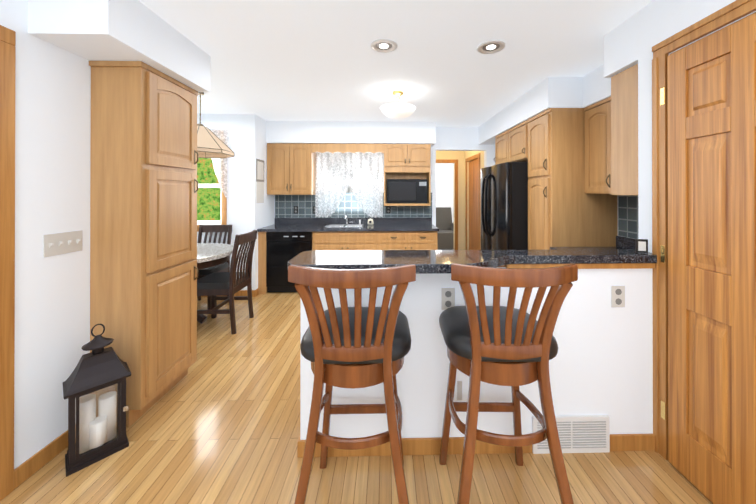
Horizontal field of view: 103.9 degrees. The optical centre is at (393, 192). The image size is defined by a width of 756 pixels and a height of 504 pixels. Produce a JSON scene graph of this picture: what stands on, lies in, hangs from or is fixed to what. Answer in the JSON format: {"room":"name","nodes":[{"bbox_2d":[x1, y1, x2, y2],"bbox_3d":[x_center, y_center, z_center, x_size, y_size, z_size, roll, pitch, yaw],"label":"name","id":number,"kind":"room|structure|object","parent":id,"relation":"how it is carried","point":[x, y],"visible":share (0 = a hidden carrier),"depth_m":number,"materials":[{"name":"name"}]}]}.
{"room":"kitchen","nodes":[
{"label":"kitchen","id":0,"kind":"room"},
{"bbox_2d":[0,0,90,468],"bbox_3d":[-1.827,0.163,0.281,0.120,2.457,4.060,0,0,-1],"label":"wall","id":1,"kind":"structure","parent":0,"point":[52,168],"depth_m":1.53,"materials":[{"name":"white paint"}]},
{"bbox_2d":[0,25,15,500],"bbox_3d":[-1.771,0.318,0.893,0.020,2.150,0.983,0,0,-1],"label":"door frame","id":2,"kind":"structure","parent":1,"relation":"attached to","point":[7,183],"depth_m":1.36,"materials":[{"name":"brown wood"}]},
{"bbox_2d":[14,425,75,488],"bbox_3d":[-1.789,1.352,1.565,0.013,0.085,0.363,0,0,-1],"label":"baseboard","id":3,"kind":"structure","parent":1,"relation":"attached to","point":[29,467],"depth_m":1.49,"materials":[{"name":"brown wood"}]},
{"bbox_2d":[43,230,82,257],"bbox_3d":[-1.787,0.277,1.610,0.018,0.116,0.190,0,0,-1],"label":"switch plate","id":4,"kind":"object","parent":1,"relation":"attached to","point":[61,243],"visible":1,"depth_m":1.60,"materials":[{"name":"white plastic"}]},
{"bbox_2d":[28,0,210,92],"bbox_3d":[-1.609,-0.921,1.876,0.387,0.282,0.845,0,0,-1],"label":"soffit","id":5,"kind":"structure","parent":0,"point":[113,30],"depth_m":1.59,"materials":[{"name":"white paint"}]},
{"bbox_2d":[197,114,260,289],"bbox_3d":[-3.286,0.173,4.010,2.847,2.457,0.120,0,0,-1],"label":"wall","id":6,"kind":"structure","parent":0,"point":[246,212],"depth_m":3.98,"materials":[{"name":"white paint"}]},
{"bbox_2d":[197,184,226,231],"bbox_3d":[-2.714,-0.150,3.986,0.950,1.348,0.125,0,0,-1],"label":"nook window","id":7,"kind":"structure","parent":6,"relation":"in","point":[223,221],"depth_m":3.97,"materials":[{"name":"white wood"}]},
{"bbox_2d":[210,129,228,197],"bbox_3d":[-2.697,-0.379,3.918,1.020,0.920,0.032,0,0,-1],"label":"curtain","id":8,"kind":"object","parent":7,"relation":"hanging from","point":[220,167],"visible":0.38,"depth_m":3.93,"materials":[{"name":"fabric"}]},
{"bbox_2d":[201,288,257,296],"bbox_3d":[-3.268,1.358,3.955,2.840,0.085,0.043,0,0,-1],"label":"baseboard","id":9,"kind":"structure","parent":6,"relation":"attached to","point":[242,292],"depth_m":3.96,"materials":[{"name":"brown wood"}]},
{"bbox_2d":[261,118,274,227],"bbox_3d":[-1.946,0.174,4.469,0.147,2.457,0.680,0,0,-1],"label":"wall","id":10,"kind":"structure","parent":0,"point":[268,207],"depth_m":4.32,"materials":[{"name":"white paint"}]},
{"bbox_2d":[256,159,263,202],"bbox_3d":[-1.862,-0.154,4.142,0.005,0.610,0.260,0,0,-1],"label":"picture","id":11,"kind":"object","parent":10,"relation":"attached to","point":[259,181],"visible":1,"depth_m":4.11,"materials":[{"name":"grey paper"}]},
{"bbox_2d":[266,121,435,146],"bbox_3d":[-0.622,-0.893,4.551,2.503,0.322,0.340,0,0,-1],"label":"soffit","id":12,"kind":"structure","parent":0,"point":[364,132],"depth_m":4.38,"materials":[{"name":"white paint"}]},
{"bbox_2d":[0,292,712,503],"bbox_3d":[-1.204,1.419,1.511,7.100,0.050,6.700,0,0,-1],"label":"floor","id":13,"kind":"structure","parent":0,"point":[219,423],"depth_m":1.51,"materials":[{"name":"brown wood"}]},
{"bbox_2d":[63,324,130,476],"bbox_3d":[-1.586,1.050,1.586,0.176,0.688,0.250,0,0,41],"label":"lantern","id":14,"kind":"object","parent":13,"relation":"on","point":[102,435],"visible":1,"depth_m":1.55,"materials":[{"name":"black metal"}]},
{"bbox_2d":[89,61,198,426],"bbox_3d":[-1.630,0.309,2.009,0.347,2.173,0.532,0,0,-1],"label":"pantry","id":15,"kind":"object","parent":13,"relation":"on","point":[144,160],"visible":0.98,"depth_m":1.78,"materials":[{"name":"brown wood"}]},
{"bbox_2d":[197,225,231,309],"bbox_3d":[-2.321,0.912,3.655,0.430,0.980,0.503,0,0,-1],"label":"dining chair","id":16,"kind":"object","parent":13,"relation":"on","point":[225,266],"visible":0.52,"depth_m":3.84,"materials":[{"name":"brown wood"}]},
{"bbox_2d":[197,243,232,323],"bbox_3d":[-2.310,1.012,3.139,1.120,0.757,1.120,0,0,-1],"label":"dining table","id":17,"kind":"object","parent":13,"relation":"on","point":[211,254],"visible":0.06,"depth_m":3.11,"materials":[{"name":"stone"}]},
{"bbox_2d":[197,230,256,333],"bbox_3d":[-1.763,0.910,3.111,0.503,0.980,0.430,0,0,-1],"label":"dining chair","id":18,"kind":"object","parent":13,"relation":"on","point":[225,286],"visible":0.98,"depth_m":3.01,"materials":[{"name":"brown wood"}]},
{"bbox_2d":[309,230,384,250],"bbox_3d":[-0.632,0.974,4.404,1.000,0.858,0.615,0,0,-1],"label":"base cabinet","id":19,"kind":"object","parent":13,"relation":"on","point":[346,233],"depth_m":4.10,"materials":[{"name":"brown wood"}]},
{"bbox_2d":[266,232,311,291],"bbox_3d":[-1.445,0.969,4.363,0.618,0.843,0.610,0,0,-1],"label":"dishwasher","id":20,"kind":"object","parent":19,"relation":"in","point":[283,248],"visible":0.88,"depth_m":4.08,"materials":[{"name":"black metal"}]},
{"bbox_2d":[257,222,436,233],"bbox_3d":[-0.620,0.521,4.391,2.494,0.039,0.648,0,0,-1],"label":"countertop","id":21,"kind":"structure","parent":19,"relation":"on","point":[284,226],"depth_m":4.34,"materials":[{"name":"black stone"}]},
{"bbox_2d":[367,218,373,224],"bbox_3d":[-0.351,0.450,4.580,0.100,0.095,0.106,0,0,-1],"label":"figurine","id":22,"kind":"object","parent":21,"relation":"on","point":[370,221],"visible":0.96,"depth_m":4.55,"materials":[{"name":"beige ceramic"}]},
{"bbox_2d":[288,264,415,503],"bbox_3d":[-0.153,0.833,1.264,0.492,1.134,0.549,0,0,-1],"label":"bar stool","id":23,"kind":"object","parent":13,"relation":"on","point":[357,345],"visible":1,"depth_m":1.09,"materials":[{"name":"brown wood"}]},
{"bbox_2d":[385,230,438,249],"bbox_3d":[0.169,0.974,4.421,0.894,0.858,0.615,0,0,-1],"label":"base cabinet","id":24,"kind":"object","parent":13,"relation":"on","point":[394,239],"depth_m":4.12,"materials":[{"name":"brown wood"}]},
{"bbox_2d":[481,162,527,249],"bbox_3d":[1.580,0.530,3.628,0.920,1.715,0.915,0,0,-1],"label":"fridge","id":25,"kind":"object","parent":13,"relation":"on","point":[504,206],"visible":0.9,"depth_m":3.23,"materials":[{"name":"black metal"}]},
{"bbox_2d":[439,263,577,503],"bbox_3d":[0.450,0.833,1.277,0.492,1.134,0.548,0,0,1],"label":"bar stool","id":26,"kind":"object","parent":13,"relation":"on","point":[496,343],"visible":1,"depth_m":1.11,"materials":[{"name":"brown wood"}]},
{"bbox_2d":[527,108,617,249],"bbox_3d":[1.731,0.312,2.937,0.663,2.173,0.451,0,0,-1],"label":"tall cabinet","id":27,"kind":"object","parent":13,"relation":"on","point":[565,209],"visible":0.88,"depth_m":2.71,"materials":[{"name":"brown wood"}]},
{"bbox_2d":[550,236,634,249],"bbox_3d":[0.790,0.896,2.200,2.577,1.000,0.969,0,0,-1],"label":"countertop","id":28,"kind":"structure","parent":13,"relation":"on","point":[624,242],"depth_m":2.62,"materials":[{"name":"black stone"}]},
{"bbox_2d":[138,0,652,126],"bbox_3d":[-0.906,-1.081,3.875,7.800,0.050,11.400,0,0,-1],"label":"ceiling","id":29,"kind":"structure","parent":0,"point":[296,60],"depth_m":2.24,"materials":[{"name":"white paint"}]},
{"bbox_2d":[197,92,234,157],"bbox_3d":[-2.044,-0.727,3.129,0.600,0.661,0.600,0,0,-1],"label":"pendant lamp","id":30,"kind":"object","parent":29,"relation":"hanging from","point":[210,144],"visible":0.58,"depth_m":3.06,"materials":[{"name":"brown"}]},
{"bbox_2d":[370,38,396,52],"bbox_3d":[-0.067,-1.055,2.133,0.196,0.012,0.196,0,0,-1],"label":"recessed light","id":31,"kind":"object","parent":29,"relation":"in","point":[383,45],"visible":1,"depth_m":2.12,"materials":[{"name":"white metal"}]},
{"bbox_2d":[380,91,415,118],"bbox_3d":[0.051,-0.925,3.126,0.376,0.266,0.376,0,0,-1],"label":"bowl light","id":32,"kind":"object","parent":29,"relation":"attached to","point":[398,110],"visible":1,"depth_m":3.03,"materials":[{"name":"white glass"}]},
{"bbox_2d":[477,40,504,53],"bbox_3d":[0.712,-1.055,2.150,0.196,0.012,0.196,0,0,-1],"label":"recessed light","id":33,"kind":"object","parent":29,"relation":"in","point":[491,46],"visible":1,"depth_m":2.14,"materials":[{"name":"white metal"}]},
{"bbox_2d":[382,127,494,225],"bbox_3d":[0.073,0.175,4.793,3.903,2.457,0.120,0,0,-1],"label":"wall","id":34,"kind":"structure","parent":0,"point":[456,138],"depth_m":4.76,"materials":[{"name":"white paint"}]},
{"bbox_2d":[267,143,318,194],"bbox_3d":[-1.539,-0.346,4.527,0.662,0.763,0.336,0,0,-1],"label":"upper cabinet","id":35,"kind":"object","parent":34,"relation":"attached to","point":[291,168],"depth_m":4.36,"materials":[{"name":"brown wood"}]},
{"bbox_2d":[294,206,297,213],"bbox_3d":[-1.544,0.278,4.691,0.072,0.116,0.007,0,0,-1],"label":"electrical outlet plate","id":36,"kind":"object","parent":34,"relation":"attached to","point":[295,207],"depth_m":4.69,"materials":[{"name":"white"}]},
{"bbox_2d":[317,152,381,181],"bbox_3d":[-0.699,-0.170,4.758,1.052,1.034,0.078,0,0,-1],"label":"kitchen window","id":37,"kind":"structure","parent":34,"relation":"in","point":[348,180],"depth_m":4.75,"materials":[{"name":"white wood"}]},
{"bbox_2d":[315,152,382,217],"bbox_3d":[-0.676,-0.107,4.565,1.040,1.020,0.049,0,0,-1],"label":"curtain","id":38,"kind":"object","parent":37,"relation":"hanging from","point":[367,194],"visible":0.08,"depth_m":4.56,"materials":[{"name":"fabric"}]},
{"bbox_2d":[273,218,431,225],"bbox_3d":[-0.627,0.453,4.703,2.494,0.099,0.023,0,0,-1],"label":"backsplash","id":39,"kind":"structure","parent":34,"relation":"attached to","point":[278,221],"depth_m":4.69,"materials":[{"name":"black stone"}]},
{"bbox_2d":[275,193,431,217],"bbox_3d":[-0.625,0.203,4.717,2.501,0.399,0.002,0,0,-1],"label":"wall tile","id":40,"kind":"structure","parent":34,"relation":"attached to","point":[349,205],"depth_m":4.71,"materials":[{"name":"tile"}]},
{"bbox_2d":[386,206,390,212],"bbox_3d":[-0.075,0.278,4.723,0.072,0.116,0.007,0,0,-1],"label":"electrical outlet plate","id":41,"kind":"object","parent":34,"relation":"attached to","point":[388,208],"depth_m":4.72,"materials":[{"name":"white"}]},
{"bbox_2d":[383,144,430,170],"bbox_3d":[0.208,-0.553,4.566,0.698,0.338,0.336,0,0,-1],"label":"upper cabinet","id":42,"kind":"object","parent":34,"relation":"attached to","point":[397,157],"depth_m":4.40,"materials":[{"name":"brown wood"}]},
{"bbox_2d":[387,179,426,202],"bbox_3d":[0.209,-0.016,4.571,0.610,0.362,0.272,0,0,-1],"label":"microwave","id":43,"kind":"object","parent":42,"relation":"attached to","point":[406,190],"visible":1,"depth_m":4.43,"materials":[{"name":"black"}]},
{"bbox_2d":[436,163,452,222],"bbox_3d":[1.031,0.186,9.065,3.100,2.457,0.100,0,0,-1],"label":"wall","id":44,"kind":"structure","parent":0,"point":[444,184],"depth_m":9.02,"materials":[{"name":"white paint"}]},
{"bbox_2d":[436,151,463,249],"bbox_3d":[1.053,0.179,6.475,0.990,2.457,0.120,0,0,-1],"label":"wall","id":45,"kind":"structure","parent":0,"point":[461,157],"depth_m":6.42,"materials":[{"name":"beige paint"}]},
{"bbox_2d":[436,159,457,249],"bbox_3d":[0.999,0.348,6.405,0.820,2.120,0.018,0,0,-1],"label":"trim","id":46,"kind":"structure","parent":45,"relation":"attached to","point":[437,160],"depth_m":6.40,"materials":[{"name":"brown wood"}]},
{"bbox_2d":[464,151,483,249],"bbox_3d":[1.629,0.177,5.718,0.130,2.457,1.660,0,0,-1],"label":"wall","id":47,"kind":"structure","parent":0,"point":[467,154],"depth_m":6.23,"materials":[{"name":"beige paint"}]},
{"bbox_2d":[466,153,479,249],"bbox_3d":[1.596,0.346,5.827,0.083,2.120,0.940,0,0,-1],"label":"trim","id":48,"kind":"structure","parent":47,"relation":"attached to","point":[474,204],"depth_m":5.82,"materials":[{"name":"brown wood"}]},
{"bbox_2d":[300,267,652,439],"bbox_3d":[0.473,0.900,1.647,1.931,0.990,0.120,0,0,-1],"label":"wall","id":49,"kind":"structure","parent":0,"point":[601,363],"depth_m":1.59,"materials":[{"name":"white paint"}]},
{"bbox_2d":[297,436,531,457],"bbox_3d":[0.121,1.352,1.573,1.249,0.085,0.016,0,0,-1],"label":"baseboard","id":50,"kind":"structure","parent":49,"relation":"attached to","point":[411,446],"depth_m":1.57,"materials":[{"name":"brown wood"}]},
{"bbox_2d":[441,288,454,309],"bbox_3d":[0.295,0.569,1.580,0.072,0.116,0.007,0,0,-1],"label":"electrical outlet plate","id":51,"kind":"object","parent":49,"relation":"attached to","point":[447,294],"depth_m":1.58,"materials":[{"name":"white plastic"}]},
{"bbox_2d":[457,381,461,399],"bbox_3d":[0.356,1.059,1.581,0.027,0.100,0.004,0,0,-1],"label":"electrical outlet plate","id":52,"kind":"object","parent":49,"relation":"attached to","point":[459,383],"depth_m":1.58,"materials":[{"name":"white plastic"}]},
{"bbox_2d":[288,249,656,273],"bbox_3d":[0.461,0.372,1.552,1.952,0.075,0.342,0,0,-1],"label":"bar","id":53,"kind":"object","parent":49,"relation":"on","point":[432,261],"visible":0.79,"depth_m":1.56,"materials":[{"name":"stone"}]},
{"bbox_2d":[635,239,647,252],"bbox_3d":[1.370,0.296,1.628,0.055,0.075,0.009,0,0,15],"label":"photo frame","id":54,"kind":"object","parent":53,"relation":"on","point":[641,245],"visible":1,"depth_m":1.62,"materials":[{"name":"black"}]},
{"bbox_2d":[532,415,609,453],"bbox_3d":[0.955,1.300,1.586,0.414,0.190,0.018,0,0,-1],"label":"air vent","id":55,"kind":"object","parent":49,"relation":"in","point":[584,433],"visible":0.67,"depth_m":1.58,"materials":[{"name":"white metal"}]},
{"bbox_2d":[611,286,624,306],"bbox_3d":[1.220,0.565,1.600,0.072,0.116,0.007,0,0,-1],"label":"electrical outlet plate","id":56,"kind":"object","parent":49,"relation":"attached to","point":[617,297],"depth_m":1.60,"materials":[{"name":"white plastic"}]},
{"bbox_2d":[478,12,637,144],"bbox_3d":[1.731,-0.917,3.256,0.655,0.282,3.033,0,0,-1],"label":"soffit","id":57,"kind":"structure","parent":0,"point":[620,53],"depth_m":2.71,"materials":[{"name":"white paint"}]},
{"bbox_2d":[638,0,755,252],"bbox_3d":[1.534,0.162,0.028,0.120,2.457,3.407,0,0,-1],"label":"wall","id":58,"kind":"structure","parent":0,"point":[659,21],"depth_m":1.66,"materials":[{"name":"white paint"}]},
{"bbox_2d":[652,0,755,459],"bbox_3d":[1.495,0.299,1.203,0.147,2.189,0.818,0,0,-1],"label":"door frame","id":59,"kind":"structure","parent":58,"relation":"attached to","point":[722,17],"depth_m":1.56,"materials":[{"name":"brown wood"}]},
{"bbox_2d":[667,13,755,503],"bbox_3d":[1.442,0.339,1.203,0.040,2.085,0.640,0,0,-1],"label":"door","id":60,"kind":"structure","parent":58,"relation":"in","point":[711,83],"depth_m":1.31,"materials":[{"name":"brown wood"}]},
{"bbox_3d":[1.170,1.435,7.265,3.500,0.050,4.700,0,0,-1],"label":"floor","id":61,"kind":"structure","parent":0,"visible":0},
{"bbox_2d":[436,207,452,248],"bbox_3d":[1.218,0.900,7.380,0.890,1.020,0.875,0,0,-1],"label":"recliner","id":62,"kind":"object","parent":61,"relation":"on","point":[444,224],"visible":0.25,"depth_m":7.58,"materials":[{"name":"grey fabric"}]},
{"bbox_3d":[1.885,0.166,1.679,0.655,2.457,0.120,0,0,-1],"label":"wall","id":63,"kind":"structure","parent":0,"visible":0},
{"bbox_2d":[611,64,637,195],"bbox_3d":[1.767,-0.373,1.865,0.637,0.785,0.249,0,0,-1],"label":"upper cabinet","id":64,"kind":"object","parent":63,"relation":"attached to","point":[624,132],"visible":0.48,"depth_m":1.85,"materials":[{"name":"brown wood"}]},
{"bbox_3d":[2.117,0.171,3.321,0.120,2.457,3.153,0,0,-1],"label":"wall","id":65,"kind":"structure","parent":0,"visible":0},
{"bbox_2d":[494,120,527,164],"bbox_3d":[1.716,-0.567,3.630,0.663,0.413,0.923,0,0,-1],"label":"upper cabinet","id":66,"kind":"object","parent":65,"relation":"attached to","point":[511,144],"visible":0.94,"depth_m":3.48,"materials":[{"name":"brown wood"}]},
{"bbox_2d":[584,97,610,193],"bbox_3d":[1.901,-0.381,2.354,0.349,0.790,0.716,0,0,-1],"label":"upper cabinet","id":67,"kind":"object","parent":65,"relation":"attached to","point":[597,125],"visible":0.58,"depth_m":2.52,"materials":[{"name":"brown wood"}]},
{"bbox_2d":[618,195,637,238],"bbox_3d":[2.079,0.208,2.230,0.002,0.375,0.969,0,0,-1],"label":"wall tile","id":68,"kind":"structure","parent":65,"relation":"attached to","point":[627,215],"depth_m":2.60,"materials":[{"name":"tile"}]},
{"label":"outside","id":69,"kind":"structure","parent":0,"visible":0},
{"bbox_2d":[197,158,220,219],"bbox_3d":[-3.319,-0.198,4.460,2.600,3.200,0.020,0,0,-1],"label":"view from the nook","id":70,"kind":"structure","parent":69,"point":[208,203],"depth_m":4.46,"materials":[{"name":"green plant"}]},
{"bbox_2d":[320,153,379,192],"bbox_3d":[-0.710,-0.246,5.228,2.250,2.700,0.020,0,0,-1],"label":"kitchen view","id":71,"kind":"structure","parent":69,"point":[349,189],"depth_m":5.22,"materials":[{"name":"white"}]}
]}

